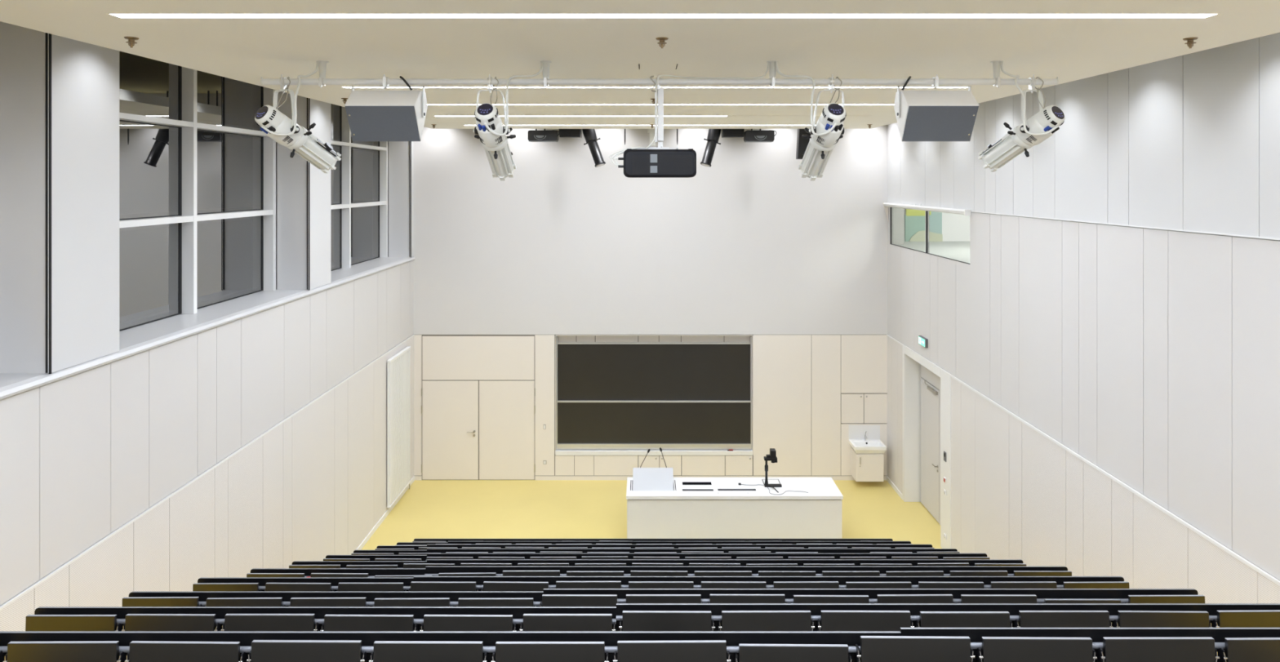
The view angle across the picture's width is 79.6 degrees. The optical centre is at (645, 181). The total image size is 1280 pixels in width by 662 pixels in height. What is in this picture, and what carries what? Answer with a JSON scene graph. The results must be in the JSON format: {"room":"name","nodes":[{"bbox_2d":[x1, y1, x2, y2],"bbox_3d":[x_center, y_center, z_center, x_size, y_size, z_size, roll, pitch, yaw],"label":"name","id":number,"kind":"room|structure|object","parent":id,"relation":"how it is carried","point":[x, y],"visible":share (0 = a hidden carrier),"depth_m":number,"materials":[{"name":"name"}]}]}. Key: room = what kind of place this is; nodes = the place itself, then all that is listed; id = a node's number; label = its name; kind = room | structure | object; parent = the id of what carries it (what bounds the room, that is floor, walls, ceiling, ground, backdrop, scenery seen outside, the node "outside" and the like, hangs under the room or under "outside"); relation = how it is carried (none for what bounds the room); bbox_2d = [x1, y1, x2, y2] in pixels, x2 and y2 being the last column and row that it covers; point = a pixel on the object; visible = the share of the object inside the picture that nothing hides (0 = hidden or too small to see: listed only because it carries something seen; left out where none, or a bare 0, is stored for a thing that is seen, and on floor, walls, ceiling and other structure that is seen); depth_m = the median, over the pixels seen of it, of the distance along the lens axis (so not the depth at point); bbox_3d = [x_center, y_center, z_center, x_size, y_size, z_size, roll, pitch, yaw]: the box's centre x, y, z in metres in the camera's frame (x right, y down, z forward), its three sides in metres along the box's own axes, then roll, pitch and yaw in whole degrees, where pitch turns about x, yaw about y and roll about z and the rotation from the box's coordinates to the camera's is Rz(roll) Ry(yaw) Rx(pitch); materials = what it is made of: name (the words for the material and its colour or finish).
{"room":"lecture hall","nodes":[
{"label":"lecture hall","id":0,"kind":"room"},
{"bbox_2d":[0,21,413,631],"bbox_3d":[-5.354,2.250,6.940,0.792,8.300,19.080,0,0,0],"label":"wall","id":1,"kind":"structure","parent":0,"point":[83,455],"depth_m":7.72,"materials":[{"name":"paint"}]},
{"bbox_2d":[45,32,51,373],"bbox_3d":[-5.199,-0.150,6.400,0.494,3.500,0.018,0,0,0],"label":"trim","id":2,"kind":"structure","parent":1,"relation":"attached to","point":[48,37],"depth_m":6.39,"materials":[{"name":"black metal"}]},
{"bbox_2d":[119,51,275,331],"bbox_3d":[-5.580,-0.152,9.300,0.260,3.495,4.076,0,0,0],"label":"window","id":3,"kind":"structure","parent":1,"relation":"in","point":[197,170],"depth_m":9.27,"materials":[{"name":"glass"}]},
{"bbox_2d":[0,334,413,610],"bbox_3d":[-4.973,3.280,6.940,0.034,0.031,19.080,0,0,0],"label":"trim","id":4,"kind":"structure","parent":1,"relation":"attached to","point":[14,598],"depth_m":7.85,"materials":[{"name":"white paint"}]},
{"bbox_2d":[0,257,415,399],"bbox_3d":[-5.335,1.635,6.940,0.810,0.086,19.080,0,0,0],"label":"sill","id":5,"kind":"structure","parent":1,"relation":"attached to","point":[142,338],"depth_m":8.70,"materials":[{"name":"grey paint"}]},
{"bbox_2d":[275,89,310,290],"bbox_3d":[-5.199,-0.150,11.335,0.494,3.500,0.018,0,0,0],"label":"trim","id":6,"kind":"structure","parent":1,"relation":"attached to","point":[308,99],"depth_m":11.33,"materials":[{"name":"black"}]},
{"bbox_2d":[330,103,387,271],"bbox_3d":[-5.580,-0.152,14.210,0.260,3.495,4.120,0,0,0],"label":"window","id":7,"kind":"structure","parent":1,"relation":"in","point":[359,180],"depth_m":14.85,"materials":[{"name":"glass"}]},
{"bbox_2d":[355,475,414,550],"bbox_3d":[-4.955,6.353,13.833,0.030,0.095,5.294,0,0,0],"label":"baseboard","id":8,"kind":"structure","parent":1,"relation":"attached to","point":[368,536],"depth_m":14.35,"materials":[{"name":"white paint"}]},
{"bbox_2d":[386,346,410,507],"bbox_3d":[-4.911,4.907,15.357,0.092,2.985,1.325,0,0,0],"label":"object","id":9,"kind":"structure","parent":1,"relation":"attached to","point":[398,366],"depth_m":15.20,"materials":[{"name":"white paint"}]},
{"bbox_2d":[387,141,411,257],"bbox_3d":[-5.199,-0.150,16.267,0.494,3.500,0.018,0,0,0],"label":"trim","id":10,"kind":"structure","parent":1,"relation":"attached to","point":[388,141],"depth_m":16.26,"materials":[{"name":"black"}]},
{"bbox_2d":[0,0,1279,128],"bbox_3d":[0.123,-1.147,6.500,8.905,0.140,18.200,0,0,0],"label":"ceiling","id":11,"kind":"structure","parent":0,"point":[246,50],"depth_m":6.09,"materials":[{"name":"paint"}]},
{"bbox_2d":[124,36,138,48],"bbox_3d":[-3.841,-1.041,5.744,0.100,0.076,0.100,0,0,0],"label":"sprinkler","id":12,"kind":"object","parent":11,"relation":"attached to","point":[131,42],"visible":1,"depth_m":5.73,"materials":[{"name":"gold metal"}]},
{"bbox_2d":[341,97,348,104],"bbox_3d":[-3.871,-1.041,9.903,0.100,0.076,0.100,0,0,0],"label":"sprinkler","id":13,"kind":"object","parent":11,"relation":"attached to","point":[344,99],"visible":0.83,"depth_m":9.88,"materials":[{"name":"gold metal"}]},
{"bbox_2d":[463,124,816,125],"bbox_3d":[0.120,-1.080,14.587,7.124,0.014,0.126,0,0,0],"label":"recessed light","id":14,"kind":"object","parent":11,"relation":"in","point":[464,125],"visible":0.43,"depth_m":14.59,"materials":[{"name":"paint"}]},
{"bbox_2d":[435,115,870,116],"bbox_3d":[0.120,-1.080,12.548,7.124,0.014,0.126,0,0,0],"label":"recessed light","id":15,"kind":"object","parent":11,"relation":"in","point":[435,116],"visible":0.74,"depth_m":12.59,"materials":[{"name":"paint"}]},
{"bbox_2d":[435,115,726,116],"bbox_3d":[-1.045,-1.079,12.548,4.770,0.008,0.110,0,0,0],"label":"diffuser","id":16,"kind":"object","parent":15,"relation":"attached to","point":[436,116],"depth_m":12.59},
{"bbox_2d":[726,115,869,116],"bbox_3d":[2.505,-1.079,12.548,2.330,0.008,0.110,0,0,0],"label":"diffuser","id":17,"kind":"object","parent":15,"relation":"attached to","point":[726,116],"depth_m":12.59,"materials":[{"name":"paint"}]},
{"bbox_2d":[340,86,968,88],"bbox_3d":[0.120,-1.080,8.732,7.124,0.014,0.126,0,0,0],"label":"recessed light","id":18,"kind":"object","parent":11,"relation":"in","point":[340,86],"visible":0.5,"depth_m":8.77,"materials":[{"name":"paint"}]},
{"bbox_2d":[260,60,1058,88],"bbox_3d":[0.130,-0.956,6.874,7.112,0.242,0.104,0,0,0],"label":"bar","id":19,"kind":"object","parent":11,"relation":"hanging from","point":[322,81],"visible":0.98,"depth_m":6.85,"materials":[{"name":"white paint"}]},
{"bbox_2d":[254,61,341,173],"bbox_3d":[-3.105,-0.577,6.931,0.428,0.993,0.813,0,0,39],"label":"spotlight","id":20,"kind":"object","parent":19,"relation":"hanging from","point":[276,125],"visible":1,"depth_m":6.83,"materials":[{"name":"white paint"}]},
{"bbox_2d":[282,135,293,144],"bbox_3d":[-3.212,-0.369,6.796,0.202,0.075,0.084,0,0,28],"label":"vent","id":21,"kind":"object","parent":20,"relation":"attached to","point":[286,140],"depth_m":6.76,"materials":[{"name":"black"}]},
{"bbox_2d":[344,74,427,141],"bbox_3d":[-2.317,-0.659,6.899,0.658,0.593,0.404,0,0,0],"label":"loudspeaker","id":22,"kind":"object","parent":19,"relation":"hanging from","point":[372,115],"visible":1,"depth_m":6.79,"materials":[{"name":"white"}]},
{"bbox_2d":[345,106,420,141],"bbox_3d":[-2.317,-0.512,6.792,0.602,0.299,0.189,0,0,0],"label":"grille","id":23,"kind":"object","parent":22,"relation":"attached to","point":[366,123],"depth_m":6.79,"materials":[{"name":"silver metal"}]},
{"bbox_2d":[473,61,542,181],"bbox_3d":[-1.340,-0.541,6.899,0.611,1.064,0.646,0,0,-39],"label":"spotlight","id":24,"kind":"object","parent":19,"relation":"hanging from","point":[490,129],"visible":1,"depth_m":6.77,"materials":[{"name":"white paint"}]},
{"bbox_2d":[478,136,502,144],"bbox_3d":[-1.353,-0.364,6.713,0.201,0.079,0.084,0,0,4],"label":"vent","id":25,"kind":"object","parent":24,"relation":"attached to","point":[495,140],"depth_m":6.69,"materials":[{"name":"black"}]},
{"bbox_2d":[608,62,768,177],"bbox_3d":[0.394,-0.554,6.989,1.425,1.029,0.561,0,0,0],"label":"projector","id":26,"kind":"object","parent":19,"relation":"hanging from","point":[660,162],"visible":1,"depth_m":6.72,"materials":[{"name":"black plastic"}]},
{"bbox_2d":[775,61,846,181],"bbox_3d":[1.584,-0.541,6.899,0.620,1.064,0.642,0,0,37],"label":"spotlight","id":27,"kind":"object","parent":19,"relation":"hanging from","point":[828,129],"visible":1,"depth_m":6.78,"materials":[{"name":"white paint"}]},
{"bbox_2d":[816,136,840,144],"bbox_3d":[1.607,-0.364,6.713,0.202,0.080,0.084,0,0,-7],"label":"vent","id":28,"kind":"object","parent":27,"relation":"attached to","point":[820,140],"depth_m":6.69,"materials":[{"name":"black"}]},
{"bbox_2d":[893,74,978,141],"bbox_3d":[2.607,-0.659,6.899,0.662,0.593,0.404,0,0,0],"label":"loudspeaker","id":29,"kind":"object","parent":19,"relation":"hanging from","point":[921,115],"visible":1,"depth_m":6.79,"materials":[{"name":"white"}]},
{"bbox_2d":[902,106,978,141],"bbox_3d":[2.607,-0.512,6.792,0.606,0.299,0.189,0,0,0],"label":"grille","id":30,"kind":"object","parent":29,"relation":"attached to","point":[919,123],"depth_m":6.79,"materials":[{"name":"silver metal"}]},
{"bbox_2d":[977,61,1065,172],"bbox_3d":[3.369,-0.583,6.949,0.442,0.980,0.797,0,0,-11],"label":"spotlight","id":31,"kind":"object","parent":19,"relation":"hanging from","point":[1034,131],"visible":1,"depth_m":6.83,"materials":[{"name":"white paint"}]},
{"bbox_2d":[1026,135,1037,143],"bbox_3d":[3.471,-0.374,6.797,0.198,0.074,0.082,0,0,-26],"label":"vent","id":32,"kind":"object","parent":31,"relation":"attached to","point":[1029,139],"depth_m":6.77,"materials":[{"name":"black"}]},
{"bbox_2d":[426,103,893,105],"bbox_3d":[0.120,-1.080,10.681,7.124,0.014,0.126,0,0,0],"label":"recessed light","id":33,"kind":"object","parent":11,"relation":"in","point":[427,104],"visible":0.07,"depth_m":10.62,"materials":[{"name":"paint"}]},
{"bbox_2d":[426,104,893,105],"bbox_3d":[0.120,-1.079,10.681,7.100,0.008,0.110,0,0,0],"label":"diffuser","id":34,"kind":"object","parent":33,"relation":"attached to","point":[427,104],"depth_m":10.72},
{"bbox_2d":[655,37,668,48],"bbox_3d":[0.127,-1.041,5.770,0.100,0.076,0.100,0,0,0],"label":"sprinkler","id":35,"kind":"object","parent":11,"relation":"attached to","point":[661,40],"visible":1,"depth_m":5.75,"materials":[{"name":"gold metal"}]},
{"bbox_2d":[106,13,1220,17],"bbox_3d":[0.117,-1.080,4.971,7.119,0.014,0.126,0,0,0],"label":"recessed light","id":36,"kind":"object","parent":11,"relation":"in","point":[116,15],"visible":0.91,"depth_m":4.95,"materials":[{"name":"paint"}]},
{"bbox_2d":[1182,37,1198,48],"bbox_3d":[4.096,-1.041,5.770,0.100,0.076,0.100,0,0,0],"label":"sprinkler","id":37,"kind":"object","parent":11,"relation":"attached to","point":[1189,40],"visible":1,"depth_m":5.76,"materials":[{"name":"gold metal"}]},
{"bbox_2d":[413,124,887,479],"bbox_3d":[0.117,2.250,16.605,10.176,8.300,0.250,0,0,0],"label":"wall","id":38,"kind":"structure","parent":0,"point":[567,247],"depth_m":16.48,"materials":[{"name":"paint"}]},
{"bbox_2d":[421,336,535,479],"bbox_3d":[-3.579,4.850,16.456,2.449,3.076,0.088,0,0,0],"label":"door","id":39,"kind":"structure","parent":38,"relation":"in","point":[449,408],"depth_m":16.48,"materials":[{"name":"beige laminate"}]},
{"bbox_2d":[414,475,886,479],"bbox_3d":[0.117,6.356,16.488,10.176,0.088,0.024,0,0,0],"label":"baseboard","id":40,"kind":"structure","parent":38,"relation":"attached to","point":[416,477],"depth_m":16.48,"materials":[{"name":"beige laminate"}]},
{"bbox_2d":[555,335,751,449],"bbox_3d":[0.192,4.553,16.580,4.219,2.431,0.160,0,0,0],"label":"chalkboard","id":41,"kind":"object","parent":38,"relation":"attached to","point":[610,395],"visible":1,"depth_m":16.60,"materials":[{"name":"ceramic"}]},
{"bbox_2d":[557,443,751,448],"bbox_3d":[0.192,5.700,16.545,4.161,0.122,0.090,0,0,0],"label":"chalk tray","id":42,"kind":"object","parent":41,"relation":"on","point":[560,446],"depth_m":16.55,"materials":[{"name":"silver metal"}]},
{"bbox_2d":[555,448,752,455],"bbox_3d":[0.192,5.819,16.584,4.240,0.089,0.232,0,0,0],"label":"ledge","id":43,"kind":"object","parent":38,"relation":"attached to","point":[559,451],"visible":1,"depth_m":16.47,"materials":[{"name":"white paint"}]},
{"bbox_2d":[638,455,681,475],"bbox_3d":[0.316,6.087,16.565,0.920,0.423,0.210,0,0,0],"label":"base cabinet","id":44,"kind":"object","parent":38,"relation":"attached to","point":[674,462],"visible":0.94,"depth_m":16.48,"materials":[{"name":"beige wood"}]},
{"bbox_2d":[724,455,752,475],"bbox_3d":[2.014,6.087,16.565,0.581,0.423,0.210,0,0,0],"label":"base cabinet","id":45,"kind":"object","parent":38,"relation":"attached to","point":[734,464],"visible":0.98,"depth_m":16.48,"materials":[{"name":"beige wood"}]},
{"bbox_2d":[840,393,887,423],"bbox_3d":[4.702,4.865,16.565,0.986,0.629,0.210,0,0,0],"label":"upper cabinet","id":46,"kind":"object","parent":38,"relation":"attached to","point":[855,408],"visible":0.99,"depth_m":16.48,"materials":[{"name":"beige wood"}]},
{"bbox_2d":[850,447,884,481],"bbox_3d":[4.704,5.982,16.256,0.580,0.575,0.442,0,0,0],"label":"vanity cabinet","id":47,"kind":"object","parent":38,"relation":"attached to","point":[864,467],"visible":0.98,"depth_m":16.06,"materials":[{"name":"beige laminate"}]},
{"bbox_2d":[848,425,886,453],"bbox_3d":[4.704,5.452,16.250,0.670,0.466,0.461,0,0,0],"label":"washbasin","id":48,"kind":"object","parent":38,"relation":"attached to","point":[863,439],"visible":1,"depth_m":16.41,"materials":[{"name":"white ceramic"}]},
{"bbox_2d":[848,440,886,453],"bbox_3d":[4.704,5.605,16.249,0.670,0.160,0.458,0,0,0],"label":"basin","id":49,"kind":"object","parent":48,"relation":"in","point":[860,446],"depth_m":16.07,"materials":[{"name":"white ceramic"}]},
{"bbox_2d":[360,480,942,550],"bbox_3d":[0.427,4.123,6.965,10.855,4.953,19.130,0,0,0],"label":"floor","id":50,"kind":"structure","parent":0,"point":[429,508],"depth_m":14.88,"materials":[{"name":"yellow"}]},
{"bbox_2d":[0,627,1279,661],"bbox_3d":[0.128,2.587,3.652,7.519,0.836,0.174,0,0,0],"label":"row of seats","id":51,"kind":"object","parent":50,"relation":"on","point":[908,644],"visible":1,"depth_m":3.66,"materials":[{"name":"black plastic"}]},
{"bbox_2d":[25,603,1279,631],"bbox_3d":[0.128,2.926,4.481,7.519,0.838,0.174,0,0,0],"label":"row of seats","id":52,"kind":"object","parent":50,"relation":"on","point":[624,616],"visible":0.59,"depth_m":4.49,"materials":[{"name":"black laminate"}]},
{"bbox_2d":[412,538,893,542],"bbox_3d":[0.122,5.992,11.942,7.508,0.815,0.174,0,0,0],"label":"row of seats","id":53,"kind":"object","parent":50,"relation":"on","point":[415,540],"visible":0.19,"depth_m":12.01,"materials":[{"name":"black plastic"}]},
{"bbox_2d":[374,544,934,550],"bbox_3d":[0.128,5.307,10.284,7.519,0.828,0.174,0,0,0],"label":"row of seats","id":54,"kind":"object","parent":50,"relation":"on","point":[428,546],"visible":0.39,"depth_m":10.36,"materials":[{"name":"black plastic"}]},
{"bbox_2d":[396,541,912,545],"bbox_3d":[0.128,5.648,11.113,7.519,0.824,0.174,0,0,0],"label":"row of seats","id":55,"kind":"object","parent":50,"relation":"on","point":[448,542],"visible":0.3,"depth_m":11.19,"materials":[{"name":"black plastic"}]},
{"bbox_2d":[351,548,959,555],"bbox_3d":[0.128,4.969,9.455,7.519,0.826,0.174,0,0,0],"label":"row of seats","id":56,"kind":"object","parent":50,"relation":"on","point":[428,550],"visible":0.31,"depth_m":9.53,"materials":[{"name":"black plastic"}]},
{"bbox_2d":[323,553,990,560],"bbox_3d":[0.128,4.627,8.626,7.519,0.830,0.174,0,0,0],"label":"row of seats","id":57,"kind":"object","parent":50,"relation":"on","point":[429,556],"visible":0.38,"depth_m":8.70,"materials":[{"name":"black laminate"}]},
{"bbox_2d":[288,559,1026,568],"bbox_3d":[0.128,4.289,7.797,7.519,0.828,0.174,0,0,0],"label":"row of seats","id":58,"kind":"object","parent":50,"relation":"on","point":[429,562],"visible":0.11,"depth_m":7.87,"materials":[{"name":"black plastic"}]},
{"bbox_2d":[246,566,1071,577],"bbox_3d":[0.128,3.946,6.968,7.519,0.833,0.174,0,0,0],"label":"row of seats","id":59,"kind":"object","parent":50,"relation":"on","point":[428,571],"visible":0.09,"depth_m":7.04,"materials":[{"name":"black plastic"}]},
{"bbox_2d":[192,576,1128,591],"bbox_3d":[0.128,3.610,6.139,7.519,0.827,0.174,0,0,0],"label":"row of seats","id":60,"kind":"object","parent":50,"relation":"on","point":[415,583],"visible":0.18,"depth_m":6.16,"materials":[{"name":"black laminate"}]},
{"bbox_2d":[122,588,1204,606],"bbox_3d":[0.128,3.271,5.310,7.519,0.826,0.174,0,0,0],"label":"row of seats","id":61,"kind":"object","parent":50,"relation":"on","point":[548,597],"visible":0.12,"depth_m":5.36,"materials":[{"name":"black plastic"}]},
{"bbox_2d":[626,477,843,538],"bbox_3d":[1.554,5.923,13.745,3.761,0.953,0.850,0,0,0],"label":"desk","id":62,"kind":"object","parent":50,"relation":"on","point":[699,508],"visible":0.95,"depth_m":13.34,"materials":[{"name":"white wood"}]},
{"bbox_2d":[630,467,675,490],"bbox_3d":[0.143,5.293,13.788,0.812,0.314,0.484,0,0,0],"label":"panel","id":63,"kind":"object","parent":62,"relation":"on","point":[643,478],"visible":1,"depth_m":13.68,"materials":[{"name":"grey plastic"}]},
{"bbox_2d":[659,447,666,467],"bbox_3d":[0.364,5.107,13.846,0.070,0.686,0.257,0,0,44],"label":"gooseneck microphone","id":64,"kind":"object","parent":62,"relation":"on","point":[660,449],"visible":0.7,"depth_m":13.79,"materials":[{"name":"black paint"}]},
{"bbox_2d":[761,448,782,493],"bbox_3d":[2.285,5.124,13.757,0.308,0.658,0.584,0,0,0],"label":"camera","id":65,"kind":"object","parent":62,"relation":"on","point":[773,483],"visible":1,"depth_m":13.72,"materials":[{"name":"black paint"}]},
{"bbox_2d":[737,483,808,494],"bbox_3d":[2.233,5.438,13.567,1.233,0.025,0.330,0,0,24],"label":"cable","id":66,"kind":"object","parent":62,"relation":"on","point":[738,483],"visible":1,"depth_m":13.53,"materials":[{"name":"grey plastic"}]},
{"bbox_2d":[893,240,969,263],"bbox_3d":[7.400,1.425,15.000,4.200,0.050,6.800,0,0,0],"label":"floor","id":67,"kind":"structure","parent":0,"point":[959,251],"depth_m":16.13,"materials":[{"name":"grey"}]},
{"bbox_2d":[904,208,942,241],"bbox_3d":[6.550,0.800,18.070,0.860,1.200,0.100,0,0,0],"label":"glass wall","id":68,"kind":"structure","parent":67,"relation":"on","point":[914,220],"depth_m":18.05,"materials":[{"name":"glass"}]},
{"bbox_2d":[887,32,1279,603],"bbox_3d":[5.224,2.250,6.940,0.062,8.300,19.080,0,0,0],"label":"wall","id":69,"kind":"structure","parent":0,"point":[1153,356],"depth_m":8.49,"materials":[{"name":"paint"}]},
{"bbox_2d":[886,475,902,499],"bbox_3d":[5.190,6.353,13.833,0.030,0.095,5.294,0,0,0],"label":"baseboard","id":70,"kind":"structure","parent":69,"relation":"attached to","point":[888,479],"depth_m":15.91,"materials":[{"name":"white paint"}]},
{"bbox_2d":[918,335,928,347],"bbox_3d":[5.175,2.975,14.305,0.060,0.160,0.350,0,0,0],"label":"exit sign","id":71,"kind":"object","parent":69,"relation":"attached to","point":[922,341],"visible":1,"depth_m":14.24,"materials":[{"name":"green"}]},
{"bbox_2d":[902,346,951,548],"bbox_3d":[5.372,4.847,14.255,0.375,3.106,2.430,0,0,0],"label":"door","id":72,"kind":"structure","parent":69,"relation":"in","point":[926,388],"depth_m":14.94,"materials":[{"name":"white paint"}]},
{"bbox_2d":[943,450,946,462],"bbox_3d":[5.176,4.740,13.260,0.019,0.160,0.090,0,0,0],"label":"card reader","id":73,"kind":"object","parent":72,"relation":"attached to","point":[944,452],"visible":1,"depth_m":13.25,"materials":[{"name":"grey plastic"}]},
{"bbox_2d":[889,207,987,264],"bbox_3d":[5.353,0.896,14.275,0.304,0.853,4.070,0,0,0],"label":"window","id":74,"kind":"structure","parent":69,"relation":"in","point":[926,213],"depth_m":14.23,"materials":[{"name":"black"}]},
{"bbox_2d":[882,202,971,221],"bbox_3d":[5.138,0.630,14.332,0.115,0.440,4.195,0,0,0],"label":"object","id":75,"kind":"object","parent":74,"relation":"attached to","point":[966,212],"visible":1,"depth_m":13.94,"materials":[{"name":"white paint"}]},
{"bbox_2d":[886,334,1279,586],"bbox_3d":[5.204,3.283,6.940,0.042,0.038,19.080,0,0,0],"label":"trim","id":76,"kind":"structure","parent":69,"relation":"attached to","point":[1256,568],"depth_m":8.23,"materials":[{"name":"white paint"}]},
{"bbox_2d":[970,211,1279,241],"bbox_3d":[5.207,0.477,4.830,0.036,0.024,14.860,0,0,0],"label":"trim","id":77,"kind":"structure","parent":69,"relation":"attached to","point":[1042,218],"depth_m":7.91,"materials":[{"name":"white paint"}]},
{"bbox_2d":[891,207,1279,244],"bbox_3d":[7.385,0.275,14.850,4.230,2.250,6.700,0,0,0],"label":"wall","id":78,"kind":"structure","parent":0,"point":[955,227],"depth_m":18.13,"materials":[{"name":"white paint"}]},
{"bbox_3d":[-0.133,-1.950,6.990,11.275,0.100,19.380,0,0,0],"label":"ceiling","id":79,"kind":"structure","parent":0,"visible":0},
{"bbox_2d":[528,128,559,142],"bbox_3d":[-2.095,-1.368,16.014,0.656,1.064,0.332,0,0,0],"label":"projector","id":80,"kind":"object","parent":79,"relation":"hanging from","point":[535,135],"visible":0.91,"depth_m":15.86,"materials":[{"name":"black paint"}]},
{"bbox_2d":[559,128,581,137],"bbox_3d":[-1.565,-1.414,16.018,0.460,0.972,0.204,0,0,0],"label":"loudspeaker","id":81,"kind":"object","parent":79,"relation":"hanging from","point":[564,133],"visible":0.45,"depth_m":15.92,"materials":[{"name":"black paint"}]},
{"bbox_2d":[582,128,605,167],"bbox_3d":[-1.079,-1.101,16.006,0.556,1.597,0.260,0,0,31],"label":"spotlight","id":82,"kind":"object","parent":79,"relation":"hanging from","point":[589,135],"visible":0.86,"depth_m":15.92,"materials":[{"name":"black paint"}]},
{"bbox_2d":[647,128,655,146],"bbox_3d":[0.140,-1.324,16.020,0.174,1.152,0.160,0,0,0],"label":"post","id":83,"kind":"object","parent":79,"relation":"hanging from","point":[651,131],"visible":0.3,"depth_m":15.97,"materials":[{"name":"white metal"}]},
{"bbox_2d":[700,128,722,167],"bbox_3d":[1.377,-1.104,16.005,0.506,1.592,0.257,0,0,-36],"label":"spotlight","id":84,"kind":"object","parent":79,"relation":"hanging from","point":[713,135],"visible":0.82,"depth_m":15.92,"materials":[{"name":"black paint"}]},
{"bbox_2d":[721,128,744,137],"bbox_3d":[1.832,-1.414,16.018,0.460,0.972,0.204,0,0,0],"label":"loudspeaker","id":85,"kind":"object","parent":79,"relation":"hanging from","point":[726,133],"visible":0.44,"depth_m":15.92,"materials":[{"name":"black paint"}]},
{"bbox_2d":[743,128,776,142],"bbox_3d":[2.400,-1.365,16.014,0.649,1.071,0.332,0,0,0],"label":"projector","id":86,"kind":"object","parent":79,"relation":"hanging from","point":[749,136],"visible":0.9,"depth_m":15.86,"materials":[{"name":"black paint"}]},
{"bbox_2d":[795,128,811,159],"bbox_3d":[3.317,-1.187,16.018,0.306,1.426,0.204,0,0,0],"label":"loudspeaker","id":87,"kind":"object","parent":79,"relation":"hanging from","point":[802,143],"visible":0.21,"depth_m":15.92,"materials":[{"name":"black paint"}]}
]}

